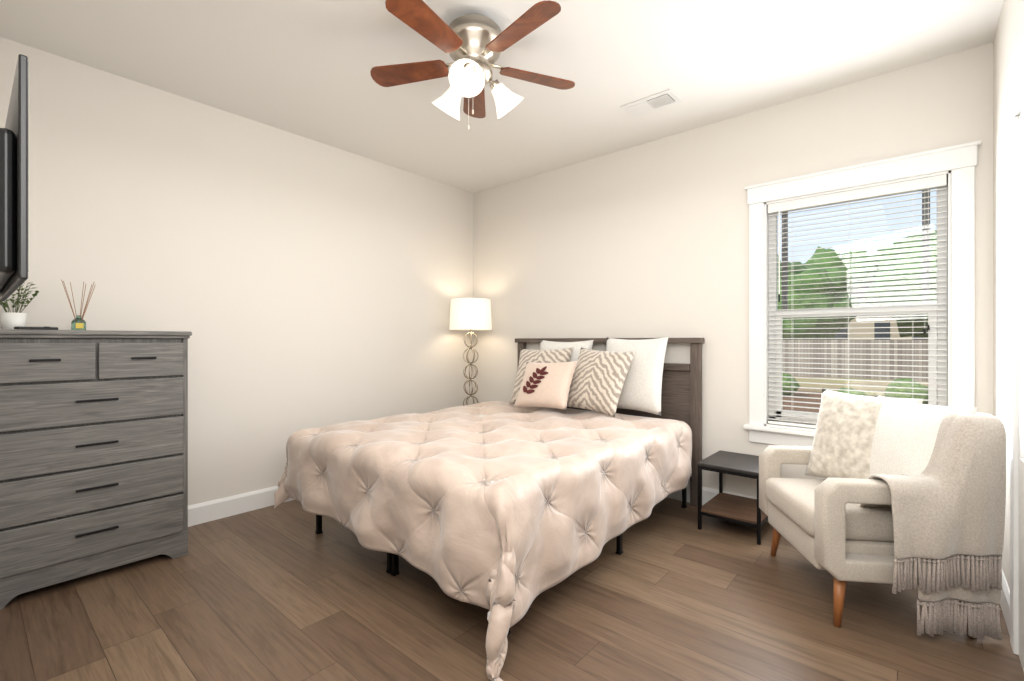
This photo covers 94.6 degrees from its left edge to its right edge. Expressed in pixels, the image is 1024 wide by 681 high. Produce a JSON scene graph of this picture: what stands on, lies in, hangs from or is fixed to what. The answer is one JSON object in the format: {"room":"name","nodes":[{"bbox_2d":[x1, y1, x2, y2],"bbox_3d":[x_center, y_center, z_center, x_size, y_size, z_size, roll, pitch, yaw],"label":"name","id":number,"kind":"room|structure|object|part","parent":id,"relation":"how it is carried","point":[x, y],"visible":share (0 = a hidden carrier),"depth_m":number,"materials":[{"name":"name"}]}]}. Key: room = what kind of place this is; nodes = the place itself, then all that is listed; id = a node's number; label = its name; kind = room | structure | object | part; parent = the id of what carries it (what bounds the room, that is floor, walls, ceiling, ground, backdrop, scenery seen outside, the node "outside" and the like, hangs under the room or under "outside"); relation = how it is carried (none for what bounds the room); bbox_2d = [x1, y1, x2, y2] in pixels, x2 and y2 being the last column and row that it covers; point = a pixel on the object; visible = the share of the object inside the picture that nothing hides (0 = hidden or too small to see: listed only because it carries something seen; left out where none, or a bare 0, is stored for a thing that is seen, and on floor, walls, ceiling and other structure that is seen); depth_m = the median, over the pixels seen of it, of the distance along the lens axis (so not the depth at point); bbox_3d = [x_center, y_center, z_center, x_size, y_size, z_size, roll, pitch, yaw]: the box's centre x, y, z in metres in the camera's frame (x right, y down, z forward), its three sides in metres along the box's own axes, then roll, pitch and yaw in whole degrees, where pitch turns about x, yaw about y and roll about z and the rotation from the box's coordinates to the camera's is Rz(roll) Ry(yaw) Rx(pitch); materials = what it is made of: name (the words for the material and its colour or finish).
{"room":"bedroom","nodes":[
{"label":"bedroom","id":0,"kind":"room"},
{"bbox_2d":[0,37,472,505],"bbox_3d":[-1.625,-0.180,3.642,0.120,2.740,3.590,0,0,41],"label":"wall","id":1,"kind":"structure","parent":0,"point":[292,282],"depth_m":3.27,"materials":[{"name":"white paint"}]},
{"bbox_2d":[188,486,293,526],"bbox_3d":[-1.535,1.125,3.643,0.015,0.130,3.470,0,0,41],"label":"baseboard","id":2,"kind":"structure","parent":1,"relation":"attached to","point":[204,512],"depth_m":3.21,"materials":[{"name":"white wood"}]},
{"bbox_2d":[0,0,1003,192],"bbox_3d":[-0.375,-1.600,2.061,4.080,0.100,4.590,0,0,41],"label":"ceiling","id":3,"kind":"structure","parent":0,"point":[302,68],"depth_m":2.60,"materials":[{"name":"white paint"}]},
{"bbox_2d":[370,0,574,129],"bbox_3d":[-0.182,-1.293,2.294,1.051,0.510,1.052,0,0,41],"label":"ceiling fan","id":4,"kind":"object","parent":3,"relation":"hanging from","point":[474,46],"visible":1,"depth_m":2.22,"materials":[{"name":"brown wood"}]},
{"bbox_2d":[621,89,681,116],"bbox_3d":[0.908,-1.542,3.087,0.340,0.014,0.190,0,0,41],"label":"ceiling vent","id":5,"kind":"object","parent":3,"relation":"in","point":[663,99],"visible":1,"depth_m":3.07,"materials":[{"name":"white metal"}]},
{"bbox_2d":[0,497,1023,680],"bbox_3d":[-0.375,1.240,2.061,4.080,0.100,4.590,0,0,41],"label":"floor","id":6,"kind":"structure","parent":0,"point":[284,591],"depth_m":2.01,"materials":[{"name":"brown wood"}]},
{"bbox_2d":[0,329,191,609],"bbox_3d":[-2.214,0.570,2.473,0.491,1.240,0.800,0,0,41],"label":"dresser","id":7,"kind":"object","parent":6,"relation":"on","point":[93,451],"visible":1,"depth_m":2.30,"materials":[{"name":"grey wood"}]},
{"bbox_2d":[0,283,38,328],"bbox_3d":[-2.475,-0.182,2.344,0.167,0.262,0.175,0,0,41],"label":"plant","id":8,"kind":"object","parent":7,"relation":"on","point":[10,320],"visible":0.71,"depth_m":2.32,"materials":[{"name":"green plant"}]},
{"bbox_2d":[14,326,57,329],"bbox_3d":[-2.331,-0.060,2.316,0.049,0.018,0.150,0,0,29],"label":"remote","id":9,"kind":"object","parent":7,"relation":"on","point":[38,328],"visible":0.96,"depth_m":2.30,"materials":[{"name":"black plastic"}]},
{"bbox_2d":[61,280,95,329],"bbox_3d":[-2.267,-0.179,2.474,0.159,0.256,0.152,0,0,41],"label":"diffuser","id":10,"kind":"object","parent":7,"relation":"on","point":[78,322],"visible":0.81,"depth_m":2.46,"materials":[{"name":"clear glass"}]},
{"bbox_2d":[449,298,491,405],"bbox_3d":[-0.399,0.390,4.558,0.410,1.601,0.410,0,0,41],"label":"lamp","id":11,"kind":"object","parent":6,"relation":"on","point":[470,314],"visible":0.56,"depth_m":4.41,"materials":[{"name":"white fabric"}]},
{"bbox_2d":[274,337,704,680],"bbox_3d":[-0.002,0.583,3.071,1.931,1.215,2.312,0,0,41],"label":"bed","id":12,"kind":"object","parent":6,"relation":"on","point":[572,456],"visible":0.98,"depth_m":2.39,"materials":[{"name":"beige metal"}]},
{"bbox_2d":[512,360,578,409],"bbox_3d":[0.249,0.329,3.548,0.460,0.400,0.134,-3,-34,35],"label":"pillow","id":13,"kind":"object","parent":12,"relation":"on","point":[543,384],"depth_m":3.49,"materials":[{"name":"white fabric"}]},
{"bbox_3d":[0.705,0.585,3.932,1.730,1.210,0.085,0,0,41],"label":"headboard","id":14,"kind":"part","parent":12,"relation":"part of","materials":[{"name":"brown wood"}]},
{"bbox_2d":[598,337,668,415],"bbox_3d":[0.894,0.250,3.515,0.520,0.560,0.170,0,-11,45],"label":"pillow","id":15,"kind":"object","parent":12,"relation":"on","point":[642,386],"depth_m":3.39,"materials":[{"name":"white fabric"}]},
{"bbox_2d":[697,450,767,544],"bbox_3d":[1.451,0.980,3.028,0.364,0.420,0.444,0,0,41],"label":"nightstand","id":16,"kind":"object","parent":6,"relation":"on","point":[721,505],"visible":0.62,"depth_m":2.96,"materials":[{"name":"black metal"}]},
{"bbox_2d":[759,389,1005,639],"bbox_3d":[1.652,0.728,2.214,0.670,0.928,0.806,0,0,8],"label":"armchair","id":17,"kind":"object","parent":6,"relation":"on","point":[906,494],"visible":1,"depth_m":1.93,"materials":[{"name":"fabric"}]},
{"bbox_2d":[855,409,1005,605],"bbox_3d":[1.736,0.668,1.970,0.444,0.753,0.348,0,0,8],"label":"throw","id":18,"kind":"object","parent":17,"relation":"on","point":[936,525],"depth_m":1.84,"materials":[{"name":"beige fabric"}]},
{"bbox_2d":[473,42,992,497],"bbox_3d":[1.086,-0.180,3.752,4.080,2.740,0.120,0,0,41],"label":"wall","id":19,"kind":"structure","parent":0,"point":[648,239],"depth_m":3.43,"materials":[{"name":"white paint"}]},
{"bbox_2d":[667,484,756,505],"bbox_3d":[1.042,1.125,3.701,3.840,0.130,0.015,0,0,41],"label":"baseboard","id":20,"kind":"structure","parent":19,"relation":"attached to","point":[708,494],"depth_m":3.40,"materials":[{"name":"white wood"}]},
{"bbox_2d":[743,140,981,445],"bbox_3d":[2.048,-0.179,2.873,1.145,1.729,0.182,0,0,41],"label":"window","id":21,"kind":"structure","parent":19,"relation":"in","point":[958,163],"depth_m":2.78,"materials":[{"name":"white wood"}]},
{"bbox_2d":[768,174,946,427],"bbox_3d":[2.049,-0.177,2.875,0.879,1.462,0.059,0,0,41],"label":"window blinds","id":22,"kind":"object","parent":21,"relation":"attached to","point":[922,184],"visible":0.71,"depth_m":2.85,"materials":[{"name":"white plastic"}]},
{"bbox_2d":[778,294,929,333],"bbox_3d":[2.032,-0.171,2.858,0.747,0.265,0.015,0,0,41],"label":"tassels","id":23,"kind":"object","parent":22,"relation":"hanging from","point":[928,328],"visible":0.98,"depth_m":2.63,"materials":[{"name":"black plastic"}]},
{"bbox_3d":[2.085,-0.172,2.917,0.891,1.471,0.060,0,0,41],"label":"window sash","id":24,"kind":"part","parent":21,"relation":"part of","materials":[{"name":"white plastic"}]},
{"bbox_2d":[993,0,1023,588],"bbox_3d":[1.085,-0.180,0.721,0.120,2.740,4.470,0,0,41],"label":"wall","id":25,"kind":"structure","parent":0,"point":[1008,53],"depth_m":2.13,"materials":[{"name":"white paint"}]},
{"bbox_2d":[1000,570,1009,634],"bbox_3d":[2.240,1.125,2.162,0.015,0.130,0.780,0,0,41],"label":"baseboard","id":26,"kind":"structure","parent":25,"relation":"attached to","point":[1005,600],"depth_m":2.01,"materials":[{"name":"white wood"}]},
{"bbox_2d":[1010,67,1023,670],"bbox_3d":[1.629,0.125,1.460,0.020,2.131,1.040,0,0,41],"label":"door frame","id":27,"kind":"structure","parent":25,"relation":"attached to","point":[1017,103],"depth_m":1.78,"materials":[{"name":"white wood"}]},
{"bbox_3d":[-1.305,-0.180,1.074,3.960,2.740,0.120,0,0,41],"label":"wall","id":28,"kind":"structure","parent":0,"visible":0},
{"bbox_2d":[0,54,28,300],"bbox_3d":[-1.535,-0.410,1.405,0.960,0.530,0.077,0,0,41],"label":"tv","id":29,"kind":"object","parent":28,"relation":"attached to","point":[14,201],"visible":1,"depth_m":1.13,"materials":[{"name":"black plastic"}]},
{"label":"outside","id":30,"kind":"structure","parent":0,"visible":0},
{"bbox_2d":[793,376,927,395],"bbox_3d":[21.467,1.840,25.711,120.000,0.100,59.000,0,0,41],"label":"lawn","id":31,"kind":"structure","parent":30,"point":[844,386],"depth_m":19.21,"materials":[{"name":"green plant"}]},
{"bbox_2d":[783,340,927,380],"bbox_3d":[17.546,0.890,21.169,90.000,1.850,0.060,0,0,41],"label":"fence","id":32,"kind":"object","parent":31,"relation":"on","point":[876,350],"depth_m":22.21,"materials":[{"name":"brown wood"}]},
{"bbox_2d":[783,391,927,412],"bbox_3d":[10.789,1.775,11.810,16.000,0.040,6.000,0,0,41],"label":"mulch","id":33,"kind":"object","parent":31,"relation":"on","point":[802,400],"depth_m":13.59,"materials":[{"name":"brown"}]},
{"bbox_2d":[783,373,927,404],"bbox_3d":[10.427,1.424,11.560,8.338,0.840,4.138,0,0,41],"label":"shrubs","id":34,"kind":"object","parent":33,"relation":"on","point":[913,385],"depth_m":12.42,"materials":[{"name":"green plant"}]},
{"bbox_2d":[778,231,936,339],"bbox_3d":[31.308,-3.728,34.124,57.607,11.037,32.716,0,0,41],"label":"trees","id":35,"kind":"object","parent":31,"relation":"on","point":[811,280],"depth_m":27.48,"materials":[{"name":"green plant"}]},
{"bbox_2d":[834,280,927,339],"bbox_3d":[29.252,-1.310,37.485,9.000,6.400,8.600,0,0,41],"label":"house","id":36,"kind":"structure","parent":31,"relation":"on","point":[879,332],"depth_m":34.71,"materials":[{"name":"beige"}]}
]}

